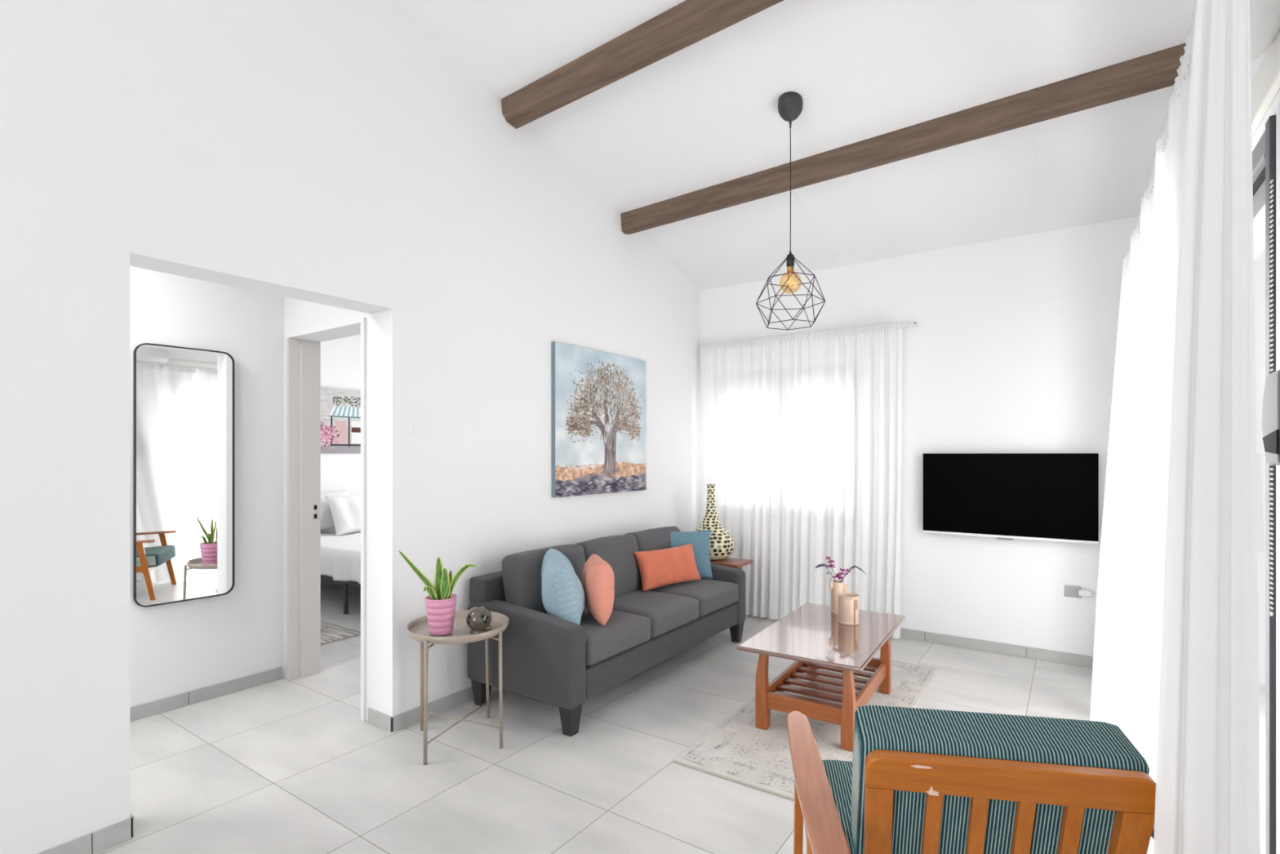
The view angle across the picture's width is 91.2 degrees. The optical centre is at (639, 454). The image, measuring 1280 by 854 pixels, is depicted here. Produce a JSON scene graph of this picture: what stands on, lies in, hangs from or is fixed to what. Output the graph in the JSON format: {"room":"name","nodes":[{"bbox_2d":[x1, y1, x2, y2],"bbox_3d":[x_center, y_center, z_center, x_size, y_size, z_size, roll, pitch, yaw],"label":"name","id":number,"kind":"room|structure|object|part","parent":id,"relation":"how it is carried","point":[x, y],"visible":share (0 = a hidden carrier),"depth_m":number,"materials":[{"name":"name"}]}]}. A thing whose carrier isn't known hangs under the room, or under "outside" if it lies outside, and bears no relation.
{"room":"living room","nodes":[
{"label":"living room","id":0,"kind":"room"},
{"bbox_2d":[129,266,284,706],"bbox_3d":[-3.191,0.025,2.672,0.150,2.750,3.160,0,0,35],"label":"wall","id":1,"kind":"structure","parent":0,"point":[175,648],"depth_m":3.70,"materials":[{"name":"white paint"}]},
{"bbox_2d":[133,342,234,606],"bbox_3d":[-2.512,0.110,3.471,0.023,1.400,0.466,0,0,38],"label":"wall mirror","id":2,"kind":"object","parent":1,"relation":"attached to","point":[184,397],"visible":1,"depth_m":3.45,"materials":[{"name":"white mirror"}]},
{"bbox_2d":[129,666,281,721],"bbox_3d":[-3.131,1.363,2.618,0.012,0.075,3.140,0,0,35],"label":"baseboard","id":3,"kind":"structure","parent":1,"relation":"attached to","point":[179,700],"depth_m":3.55,"materials":[{"name":"grey tile"}]},
{"bbox_2d":[284,297,369,720],"bbox_3d":[-2.876,0.025,4.436,3.720,2.750,0.240,0,0,35],"label":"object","id":4,"kind":"structure","parent":1,"relation":"in","point":[299,314],"depth_m":3.66,"materials":[{"name":"white paint"}]},
{"bbox_2d":[285,315,366,720],"bbox_3d":[-1.771,0.323,3.669,0.970,2.155,0.267,0,0,35],"label":"door frame","id":5,"kind":"structure","parent":4,"relation":"attached to","point":[303,347],"depth_m":3.93,"materials":[{"name":"white paint"}]},
{"bbox_3d":[-2.077,0.362,4.002,0.017,0.105,0.035,0,0,35],"label":"strike plate","id":6,"kind":"part","parent":5,"relation":"part of","materials":[{"name":"black metal"}]},
{"bbox_2d":[320,334,360,532],"bbox_3d":[-3.401,0.025,6.813,0.150,2.750,3.070,0,0,35],"label":"wall","id":7,"kind":"structure","parent":0,"point":[340,358],"depth_m":6.86,"materials":[{"name":"white paint"}]},
{"bbox_2d":[320,578,339,585],"bbox_3d":[-3.372,1.363,6.714,0.012,0.075,2.800,0,0,35],"label":"baseboard","id":8,"kind":"structure","parent":7,"relation":"attached to","point":[323,582],"depth_m":6.72,"materials":[{"name":"grey tile"}]},
{"bbox_2d":[320,386,360,453],"bbox_3d":[-3.170,-0.360,6.981,0.031,0.700,1.030,0,0,35],"label":"painting","id":9,"kind":"object","parent":7,"relation":"attached to","point":[340,409],"visible":0.42,"depth_m":6.83,"materials":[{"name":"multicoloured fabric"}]},
{"bbox_2d":[0,0,700,853],"bbox_3d":[-2.674,-0.829,1.286,0.200,4.458,11.070,0,0,35],"label":"wall","id":10,"kind":"structure","parent":0,"point":[338,153],"depth_m":2.74,"materials":[{"name":"white paint"}]},
{"bbox_2d":[37,817,131,853],"bbox_3d":[-3.796,1.363,-0.522,0.012,0.075,6.820,0,0,35],"label":"baseboard","id":11,"kind":"structure","parent":10,"relation":"attached to","point":[106,837],"depth_m":2.20,"materials":[{"name":"grey tile"}]},
{"bbox_2d":[129,813,133,837],"bbox_3d":[-1.939,1.363,2.347,0.200,0.075,0.012,0,0,35],"label":"baseboard","id":12,"kind":"structure","parent":10,"relation":"attached to","point":[131,816],"depth_m":2.29,"materials":[{"name":"grey tile"}]},
{"bbox_2d":[367,707,392,732],"bbox_3d":[-1.336,1.363,3.217,0.200,0.075,0.012,0,0,35],"label":"baseboard opening","id":13,"kind":"structure","parent":10,"relation":"attached to","point":[381,720],"depth_m":3.21,"materials":[{"name":"grey tile"}]},
{"bbox_2d":[413,417,435,435],"bbox_3d":[-1.140,-0.143,3.319,0.006,0.090,0.140,0,0,35],"label":"light switch","id":14,"kind":"object","parent":10,"relation":"attached to","point":[421,427],"visible":1,"depth_m":3.31,"materials":[{"name":"white paint"}]},
{"bbox_2d":[392,685,498,731],"bbox_3d":[-0.341,1.363,4.469,0.012,0.075,3.180,0,0,35],"label":"baseboard","id":15,"kind":"structure","parent":10,"relation":"attached to","point":[402,720],"depth_m":3.37,"materials":[{"name":"grey tile"}]},
{"bbox_2d":[551,341,646,497],"bbox_3d":[-0.265,-0.228,4.554,0.031,1.022,1.062,0,0,35],"label":"painting","id":16,"kind":"object","parent":10,"relation":"attached to","point":[599,398],"visible":1,"depth_m":4.46,"materials":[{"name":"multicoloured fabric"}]},
{"bbox_2d":[95,582,1265,853],"bbox_3d":[-2.640,1.460,1.281,7.800,0.120,11.500,0,0,35],"label":"floor","id":17,"kind":"structure","parent":0,"point":[282,766],"depth_m":2.82,"materials":[{"name":"grey tile"}]},
{"bbox_2d":[320,530,360,614],"bbox_3d":[-2.416,1.108,6.234,2.032,0.585,1.624,0,0,35],"label":"bed","id":18,"kind":"object","parent":17,"relation":"on","point":[340,555],"visible":0.15,"depth_m":5.48,"materials":[{"name":"white fabric"}]},
{"bbox_2d":[320,488,348,529],"bbox_3d":[-3.326,0.600,6.585,0.184,0.436,0.611,0,0,32],"label":"pillow","id":19,"kind":"object","parent":18,"relation":"on","point":[326,518],"visible":0.2,"depth_m":6.54,"materials":[{"name":"white fabric"}]},
{"bbox_3d":[-2.428,1.105,6.243,2.000,0.050,1.440,0,0,35],"label":"frame","id":20,"kind":"part","parent":18,"relation":"part of","materials":[{"name":"grey metal"}]},
{"bbox_2d":[320,530,360,584],"bbox_3d":[-2.416,0.952,6.234,2.032,0.274,1.624,0,0,35],"label":"duvet","id":21,"kind":"object","parent":18,"relation":"on","point":[340,555],"depth_m":5.48,"materials":[{"name":"white fabric"}]},
{"bbox_2d":[324,494,360,535],"bbox_3d":[-2.975,0.620,6.682,0.242,0.423,0.689,0,0,33],"label":"pillow","id":22,"kind":"object","parent":18,"relation":"on","point":[345,510],"visible":0.51,"depth_m":6.48,"materials":[{"name":"white fabric"}]},
{"bbox_3d":[-2.580,1.265,5.496,0.030,0.270,0.030,0,0,35],"label":"leg","id":23,"kind":"part","parent":18,"relation":"part of","materials":[{"name":"grey metal"}]},
{"bbox_2d":[320,620,360,644],"bbox_3d":[-3.035,1.395,4.983,1.636,0.010,0.842,0,0,35],"label":"rug","id":24,"kind":"object","parent":17,"relation":"on","point":[330,633],"visible":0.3,"depth_m":4.87,"materials":[{"name":"grey fabric"}]},
{"bbox_2d":[406,609,509,764],"bbox_3d":[-0.890,1.113,3.079,0.484,0.574,0.484,0,0,-41],"label":"side table","id":25,"kind":"object","parent":17,"relation":"on","point":[417,628],"visible":0.77,"depth_m":3.01,"materials":[{"name":"beige paint"}]},
{"bbox_3d":[-1.107,1.125,3.180,0.019,0.550,0.017,0,0,-40],"label":"leg","id":26,"kind":"part","parent":25,"relation":"part of","materials":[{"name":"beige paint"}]},
{"bbox_3d":[-0.971,1.125,2.840,0.017,0.550,0.035,0,0,-3],"label":"leg","id":27,"kind":"part","parent":25,"relation":"part of","materials":[{"name":"beige paint"}]},
{"bbox_2d":[398,550,475,635],"bbox_3d":[-0.972,0.658,3.013,0.366,0.406,0.147,0,0,-14],"label":"potted plant","id":28,"kind":"object","parent":25,"relation":"on","point":[440,602],"visible":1,"depth_m":2.99,"materials":[{"name":"green plant"}]},
{"bbox_3d":[-0.958,0.773,3.017,0.147,0.176,0.147,0,0,35],"label":"pot","id":29,"kind":"part","parent":28,"relation":"part of","materials":[{"name":"pink ceramic"}]},
{"bbox_2d":[406,609,509,644],"bbox_3d":[-0.890,0.847,3.079,0.485,0.042,0.485,0,0,35],"label":"tray","id":30,"kind":"object","parent":25,"relation":"on","point":[418,628],"depth_m":3.02,"materials":[{"name":"beige paint"}]},
{"bbox_2d":[466,605,492,634],"bbox_3d":[-0.778,0.798,3.026,0.122,0.126,0.122,0,0,-20],"label":"candle holder","id":31,"kind":"object","parent":25,"relation":"on","point":[478,618],"visible":0.98,"depth_m":2.99,"materials":[{"name":"grey glass"}]},
{"bbox_3d":[-0.810,1.125,3.321,0.017,0.550,0.029,0,0,44],"label":"leg","id":32,"kind":"part","parent":25,"relation":"part of","materials":[{"name":"beige paint"}]},
{"bbox_3d":[-0.664,1.125,2.987,0.022,0.550,0.017,0,0,-40],"label":"leg","id":33,"kind":"part","parent":25,"relation":"part of","materials":[{"name":"beige paint"}]},
{"bbox_2d":[466,526,745,736],"bbox_3d":[-0.082,0.975,4.101,0.795,0.850,2.000,0,0,35],"label":"sofa","id":34,"kind":"object","parent":17,"relation":"on","point":[564,664],"visible":0.72,"depth_m":3.49,"materials":[{"name":"grey fabric"}]},
{"bbox_3d":[-0.887,1.325,3.515,0.087,0.150,0.087,0,0,35],"label":"leg","id":35,"kind":"part","parent":34,"relation":"part of","materials":[{"name":"grey wood"}]},
{"bbox_3d":[-0.356,0.970,4.291,0.130,0.560,1.960,0,0,35],"label":"frame","id":36,"kind":"part","parent":34,"relation":"part of","materials":[{"name":"grey fabric"}]},
{"bbox_3d":[-0.621,1.038,3.337,0.780,0.445,0.130,0,0,35],"label":"armrest","id":37,"kind":"part","parent":34,"relation":"part of","materials":[{"name":"grey fabric"}]},
{"bbox_2d":[502,543,586,613],"bbox_3d":[-0.543,0.764,3.718,0.262,0.426,0.577,0,0,35],"label":"cushion","id":38,"kind":"object","parent":34,"relation":"on","point":[522,578],"depth_m":3.50,"materials":[{"name":"grey fabric"}]},
{"bbox_2d":[541,548,585,624],"bbox_3d":[-0.434,0.750,3.459,0.246,0.430,0.392,0,0,-31],"label":"cushion","id":39,"kind":"object","parent":34,"relation":"on","point":[563,597],"visible":0.96,"depth_m":3.32,"materials":[{"name":"blue fabric"}]},
{"bbox_3d":[-0.348,1.325,3.142,0.087,0.150,0.087,0,0,35],"label":"leg","id":40,"kind":"part","parent":34,"relation":"part of","materials":[{"name":"grey wood"}]},
{"bbox_2d":[581,553,614,626],"bbox_3d":[-0.239,0.757,3.550,0.188,0.344,0.339,0,0,-2],"label":"cushion","id":41,"kind":"object","parent":34,"relation":"on","point":[597,580],"visible":0.97,"depth_m":3.41,"materials":[{"name":"orange fabric"}]},
{"bbox_2d":[576,533,642,597],"bbox_3d":[-0.217,0.766,4.192,0.259,0.428,0.557,0,0,35],"label":"cushion","id":42,"kind":"object","parent":34,"relation":"on","point":[617,551],"depth_m":4.14,"materials":[{"name":"grey fabric"}]},
{"bbox_2d":[579,606,650,665],"bbox_3d":[-0.340,1.012,3.577,0.621,0.168,0.577,0,0,35],"label":"seat cushion","id":43,"kind":"object","parent":34,"relation":"on","point":[624,633],"depth_m":3.42,"materials":[{"name":"grey fabric"}]},
{"bbox_2d":[624,526,679,588],"bbox_3d":[0.110,0.764,4.668,0.258,0.428,0.582,0,0,35],"label":"cushion","id":44,"kind":"object","parent":34,"relation":"on","point":[659,538],"depth_m":4.54,"materials":[{"name":"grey fabric"}]},
{"bbox_2d":[612,589,698,637],"bbox_3d":[-0.013,1.013,4.050,0.621,0.168,0.557,0,0,35],"label":"seat cushion","id":45,"kind":"object","parent":34,"relation":"on","point":[670,615],"depth_m":3.91,"materials":[{"name":"grey fabric"}]},
{"bbox_3d":[-0.073,1.173,4.095,0.718,0.155,1.740,0,0,35],"label":"rail","id":46,"kind":"part","parent":34,"relation":"part of","materials":[{"name":"grey fabric"}]},
{"bbox_2d":[633,542,701,591],"bbox_3d":[0.199,0.788,4.413,0.565,0.268,0.171,0,0,-39],"label":"cushion","id":47,"kind":"object","parent":34,"relation":"on","point":[664,566],"visible":1,"depth_m":4.33,"materials":[{"name":"orange fabric"}]},
{"bbox_2d":[640,577,738,617],"bbox_3d":[0.316,1.012,4.525,0.622,0.170,0.582,0,0,35],"label":"seat cushion","id":48,"kind":"object","parent":34,"relation":"on","point":[716,597],"depth_m":4.36,"materials":[{"name":"grey fabric"}]},
{"bbox_2d":[670,528,713,579],"bbox_3d":[0.344,0.753,4.713,0.411,0.371,0.161,0,0,-7],"label":"cushion","id":49,"kind":"object","parent":34,"relation":"on","point":[700,540],"visible":0.48,"depth_m":4.69,"materials":[{"name":"blue fabric"}]},
{"bbox_3d":[0.444,1.038,4.874,0.780,0.445,0.130,0,0,35],"label":"armrest","id":50,"kind":"part","parent":34,"relation":"part of","materials":[{"name":"grey fabric"}]},
{"bbox_3d":[0.722,1.325,4.688,0.087,0.150,0.087,0,0,35],"label":"leg","id":51,"kind":"part","parent":34,"relation":"part of","materials":[{"name":"grey wood"}]},
{"bbox_2d":[710,557,753,568],"bbox_3d":[0.601,1.123,5.057,0.550,0.555,0.290,0,0,35],"label":"end table","id":52,"kind":"object","parent":17,"relation":"on","point":[730,562],"visible":0.29,"depth_m":4.92,"materials":[{"name":"red wood"}]},
{"bbox_2d":[693,484,734,559],"bbox_3d":[0.580,0.545,5.115,0.384,0.600,0.384,0,0,45],"label":"vase","id":53,"kind":"object","parent":52,"relation":"on","point":[722,544],"visible":0.8,"depth_m":5.02,"materials":[{"name":"beige ceramic"}]},
{"bbox_2d":[673,656,937,799],"bbox_3d":[1.046,1.395,3.468,0.792,0.010,2.027,0,0,34],"label":"rug","id":54,"kind":"object","parent":17,"relation":"on","point":[736,750],"visible":0.39,"depth_m":3.03,"materials":[{"name":"beige fabric"}]},
{"bbox_2d":[737,602,905,751],"bbox_3d":[1.030,1.173,3.428,0.604,0.432,1.090,0,0,33],"label":"coffee table","id":55,"kind":"object","parent":54,"relation":"on","point":[811,635],"visible":0.96,"depth_m":3.23,"materials":[{"name":"brown wood"}]},
{"bbox_3d":[0.627,1.184,3.193,0.060,0.410,0.062,0,0,33],"label":"leg","id":56,"kind":"part","parent":55,"relation":"part of","materials":[{"name":"brown wood"}]},
{"bbox_3d":[0.849,1.244,3.544,0.022,0.080,0.780,0,0,33],"label":"rail","id":57,"kind":"part","parent":55,"relation":"part of","materials":[{"name":"brown wood"}]},
{"bbox_3d":[0.804,1.244,3.075,0.380,0.080,0.022,0,0,33],"label":"rail","id":58,"kind":"part","parent":55,"relation":"part of","materials":[{"name":"brown wood"}]},
{"bbox_3d":[1.074,1.184,3.893,0.060,0.410,0.062,0,0,33],"label":"leg","id":59,"kind":"part","parent":55,"relation":"part of","materials":[{"name":"brown wood"}]},
{"bbox_2d":[829,580,848,613],"bbox_3d":[1.198,0.860,3.774,0.100,0.195,0.085,0,0,35],"label":"bud vase","id":60,"kind":"object","parent":55,"relation":"on","point":[837,587],"visible":0.82,"depth_m":3.76,"materials":[{"name":"beige ceramic"}]},
{"bbox_3d":[1.152,0.785,3.773,0.022,0.045,0.024,0,0,0],"label":"flap handle","id":61,"kind":"part","parent":60,"relation":"part of","materials":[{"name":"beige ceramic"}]},
{"bbox_2d":[815,555,866,582],"bbox_3d":[1.213,0.774,3.771,0.310,0.326,0.059,0,0,2],"label":"flower sprig","id":62,"kind":"object","parent":60,"relation":"in","point":[831,565],"visible":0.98,"depth_m":3.78,"materials":[{"name":"purple plant"}]},
{"bbox_3d":[1.237,0.806,3.773,0.029,0.053,0.022,0,0,4],"label":"flap handle","id":63,"kind":"part","parent":60,"relation":"part of","materials":[{"name":"beige ceramic"}]},
{"bbox_2d":[837,592,859,625],"bbox_3d":[1.185,0.877,3.559,0.117,0.160,0.117,0,0,35],"label":"ceramic vase","id":64,"kind":"object","parent":55,"relation":"on","point":[848,602],"visible":1,"depth_m":3.51,"materials":[{"name":"beige ceramic"}]},
{"bbox_3d":[1.210,0.884,3.508,0.027,0.138,0.008,0,0,-27],"label":"flap handle","id":65,"kind":"part","parent":64,"relation":"part of","materials":[{"name":"brown ceramic"}]},
{"bbox_3d":[0.986,1.184,2.964,0.060,0.410,0.062,0,0,33],"label":"leg","id":66,"kind":"part","parent":55,"relation":"part of","materials":[{"name":"brown wood"}]},
{"bbox_3d":[1.211,1.244,3.313,0.022,0.080,0.780,0,0,33],"label":"rail","id":67,"kind":"part","parent":55,"relation":"part of","materials":[{"name":"brown wood"}]},
{"bbox_3d":[1.256,1.244,3.782,0.380,0.080,0.022,0,0,33],"label":"rail","id":68,"kind":"part","parent":55,"relation":"part of","materials":[{"name":"brown wood"}]},
{"bbox_3d":[1.433,1.184,3.663,0.060,0.410,0.062,0,0,33],"label":"leg","id":69,"kind":"part","parent":55,"relation":"part of","materials":[{"name":"brown wood"}]},
{"bbox_2d":[786,705,1155,853],"bbox_3d":[0.826,1.008,1.571,0.867,0.784,0.774,0,0,11],"label":"armchair","id":70,"kind":"object","parent":17,"relation":"on","point":[917,780],"visible":0.97,"depth_m":1.40,"materials":[{"name":"teal fabric"}]},
{"bbox_3d":[0.490,1.122,1.935,0.026,0.556,0.155,0,0,11],"label":"leg","id":71,"kind":"part","parent":70,"relation":"part of","materials":[{"name":"brown wood"}]},
{"bbox_3d":[0.384,1.133,1.375,0.026,0.535,0.185,0,0,11],"label":"leg","id":72,"kind":"part","parent":70,"relation":"part of","materials":[{"name":"brown wood"}]},
{"bbox_3d":[0.444,0.844,1.632,0.082,0.049,0.758,0,0,7],"label":"armrest","id":73,"kind":"part","parent":70,"relation":"part of","materials":[{"name":"brown wood"}]},
{"bbox_2d":[822,759,854,853],"bbox_3d":[0.852,1.045,1.706,0.670,0.169,0.498,0,0,11],"label":"seat cushion","id":74,"kind":"object","parent":70,"relation":"on","point":[838,772],"depth_m":1.82,"materials":[{"name":"teal fabric"}]},
{"bbox_3d":[0.797,0.710,1.366,0.582,0.087,0.048,0,0,11],"label":"rail","id":75,"kind":"part","parent":70,"relation":"part of","materials":[{"name":"brown wood"}]},
{"bbox_3d":[1.204,0.844,1.488,0.082,0.049,0.758,0,0,14],"label":"armrest","id":76,"kind":"part","parent":70,"relation":"part of","materials":[{"name":"brown wood"}]},
{"bbox_2d":[398,0,1194,290],"bbox_3d":[-1.222,-2.315,0.299,3.810,1.726,11.500,0,0,35],"label":"ceiling","id":77,"kind":"structure","parent":0,"point":[671,127],"depth_m":3.51,"materials":[{"name":"white paint"}]},
{"bbox_2d":[501,0,784,128],"bbox_3d":[0.505,-2.088,2.837,3.269,0.166,0.144,0,0,37],"label":"ceiling beam","id":78,"kind":"structure","parent":77,"relation":"attached to","point":[690,22],"depth_m":3.22,"materials":[{"name":"brown wood"}]},
{"bbox_2d":[672,0,839,267],"bbox_3d":[-0.124,-2.282,2.561,0.012,1.551,6.070,0,0,35],"label":"trim","id":79,"kind":"structure","parent":77,"relation":"attached to","point":[673,1],"depth_m":3.69,"materials":[{"name":"white paint"}]},
{"bbox_2d":[755,91,825,329],"bbox_3d":[0.832,-1.343,3.468,0.337,1.257,0.378,0,0,35],"label":"pendant lamp","id":80,"kind":"object","parent":77,"relation":"hanging from","point":[790,104],"visible":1,"depth_m":3.44,"materials":[{"name":"black metal"}]},
{"bbox_3d":[0.833,-1.459,3.468,0.006,0.702,0.006,0,0,-33],"label":"cord","id":81,"kind":"part","parent":80,"relation":"part of","materials":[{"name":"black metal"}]},
{"bbox_2d":[620,43,1186,234],"bbox_3d":[1.193,-1.769,3.844,3.251,0.168,0.134,0,0,37],"label":"ceiling beam","id":82,"kind":"structure","parent":77,"relation":"attached to","point":[1157,70],"depth_m":3.46,"materials":[{"name":"brown wood"}]},
{"bbox_2d":[1019,0,1040,233],"bbox_3d":[1.002,-2.282,1.781,0.012,1.551,6.070,0,0,35],"label":"trim","id":83,"kind":"structure","parent":77,"relation":"attached to","point":[1021,7],"depth_m":3.16,"materials":[{"name":"white paint"}]},
{"bbox_2d":[700,320,902,638],"bbox_3d":[1.252,0.193,5.159,1.715,2.375,0.046,0,0,35],"label":"curtain","id":84,"kind":"object","parent":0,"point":[801,432],"visible":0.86,"depth_m":5.09,"materials":[{"name":"white fabric"}]},
{"bbox_2d":[700,216,1138,656],"bbox_3d":[1.957,-0.055,4.934,3.660,2.910,0.200,0,0,35],"label":"wall","id":85,"kind":"structure","parent":0,"point":[1012,348],"depth_m":4.45,"materials":[{"name":"white paint"}]},
{"bbox_2d":[698,321,919,347],"bbox_3d":[1.315,-0.972,5.197,1.845,0.024,0.097,0,0,35],"label":"curtain rod","id":86,"kind":"object","parent":85,"relation":"attached to","point":[916,323],"visible":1,"depth_m":4.67,"materials":[{"name":"white metal"}]},
{"bbox_2d":[900,627,1093,667],"bbox_3d":[1.896,1.363,4.846,3.260,0.075,0.012,0,0,35],"label":"baseboard","id":87,"kind":"structure","parent":85,"relation":"attached to","point":[1057,656],"depth_m":4.40,"materials":[{"name":"grey tile"}]},
{"bbox_2d":[922,453,1098,544],"bbox_3d":[2.537,0.290,4.351,1.044,0.592,0.093,0,0,35],"label":"television","id":88,"kind":"object","parent":85,"relation":"attached to","point":[1037,496],"visible":1,"depth_m":4.29,"materials":[{"name":"black"}]},
{"bbox_2d":[1064,585,1097,597],"bbox_3d":[2.902,0.903,4.127,0.171,0.072,0.050,0,0,35],"label":"wall socket","id":89,"kind":"object","parent":85,"relation":"attached to","point":[1069,590],"visible":0.91,"depth_m":4.12,"materials":[{"name":"grey plastic"}]},
{"bbox_3d":[2.879,0.910,4.166,0.090,0.070,0.012,0,0,35],"label":"plate","id":90,"kind":"part","parent":89,"relation":"part of","materials":[{"name":"grey plastic"}]},
{"bbox_2d":[1250,48,1279,853],"bbox_3d":[0.171,-0.829,-0.684,0.200,4.458,11.070,0,0,35],"label":"wall","id":91,"kind":"structure","parent":0,"point":[1273,109],"depth_m":1.61,"materials":[{"name":"white paint"}]},
{"bbox_2d":[1249,0,1279,61],"bbox_3d":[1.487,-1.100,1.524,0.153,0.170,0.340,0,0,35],"label":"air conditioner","id":92,"kind":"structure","parent":91,"relation":"attached to","point":[1264,15],"depth_m":1.49,"materials":[{"name":"white paint"}]},
{"bbox_2d":[1250,28,1279,853],"bbox_3d":[1.891,0.165,1.914,0.110,2.470,2.700,0,0,35],"label":"door","id":93,"kind":"structure","parent":91,"relation":"in","point":[1265,85],"depth_m":1.63,"materials":[{"name":"grey metal"}]},
{"bbox_3d":[2.103,-0.807,2.290,0.003,0.015,1.440,0,0,35],"label":"guide rail","id":94,"kind":"part","parent":93,"relation":"part of","materials":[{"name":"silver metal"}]},
{"bbox_3d":[2.174,-0.780,2.308,0.094,0.200,1.730,0,0,35],"label":"head frame","id":95,"kind":"part","parent":93,"relation":"part of","materials":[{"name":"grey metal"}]},
{"bbox_3d":[1.854,-0.938,1.940,0.020,0.025,2.700,0,0,35],"label":"trim","id":96,"kind":"part","parent":93,"relation":"part of","materials":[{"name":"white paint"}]},
{"bbox_2d":[1250,28,1279,116],"bbox_3d":[1.858,-1.010,1.937,0.010,0.120,2.700,0,0,35],"label":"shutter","id":97,"kind":"object","parent":91,"relation":"attached to","point":[1269,66],"depth_m":1.66,"materials":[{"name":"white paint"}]},
{"bbox_2d":[1262,369,1279,465],"bbox_3d":[1.461,-0.083,1.436,0.034,0.215,0.165,0,0,35],"label":"fitting","id":98,"kind":"object","parent":91,"relation":"attached to","point":[1271,397],"visible":1,"depth_m":1.42,"materials":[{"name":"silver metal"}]},
{"bbox_2d":[1278,101,1279,853],"bbox_3d":[1.391,0.253,1.275,0.010,2.245,0.680,0,0,35],"label":"roller blind","id":99,"kind":"object","parent":91,"relation":"attached to","point":[1279,101],"visible":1,"depth_m":1.54,"materials":[{"name":"white fabric"}]},
{"bbox_2d":[1269,179,1273,615],"bbox_3d":[1.593,-0.141,1.580,0.006,1.098,0.017,0,0,35],"label":"chain","id":100,"kind":"object","parent":99,"relation":"hanging from","point":[1272,180],"visible":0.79,"depth_m":1.57,"materials":[{"name":"white plastic"}]},
{"bbox_3d":[1.849,-0.985,2.095,0.205,0.016,2.850,0,0,35],"label":"curtain rod","id":101,"kind":"object","parent":91,"relation":"attached to","visible":0},
{"bbox_2d":[1089,0,1196,853],"bbox_3d":[1.761,0.200,2.260,0.187,2.360,2.643,0,0,35],"label":"curtain","id":102,"kind":"object","parent":101,"relation":"hanging from","point":[1126,685],"visible":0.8,"depth_m":2.08,"materials":[{"name":"white fabric"}]},
{"bbox_2d":[1153,0,1260,853],"bbox_3d":[0.999,0.205,1.103,0.082,2.350,0.193,0,0,-10],"label":"curtain","id":103,"kind":"object","parent":101,"relation":"hanging from","point":[1207,796],"visible":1,"depth_m":1.08,"materials":[{"name":"white fabric"}]}
]}

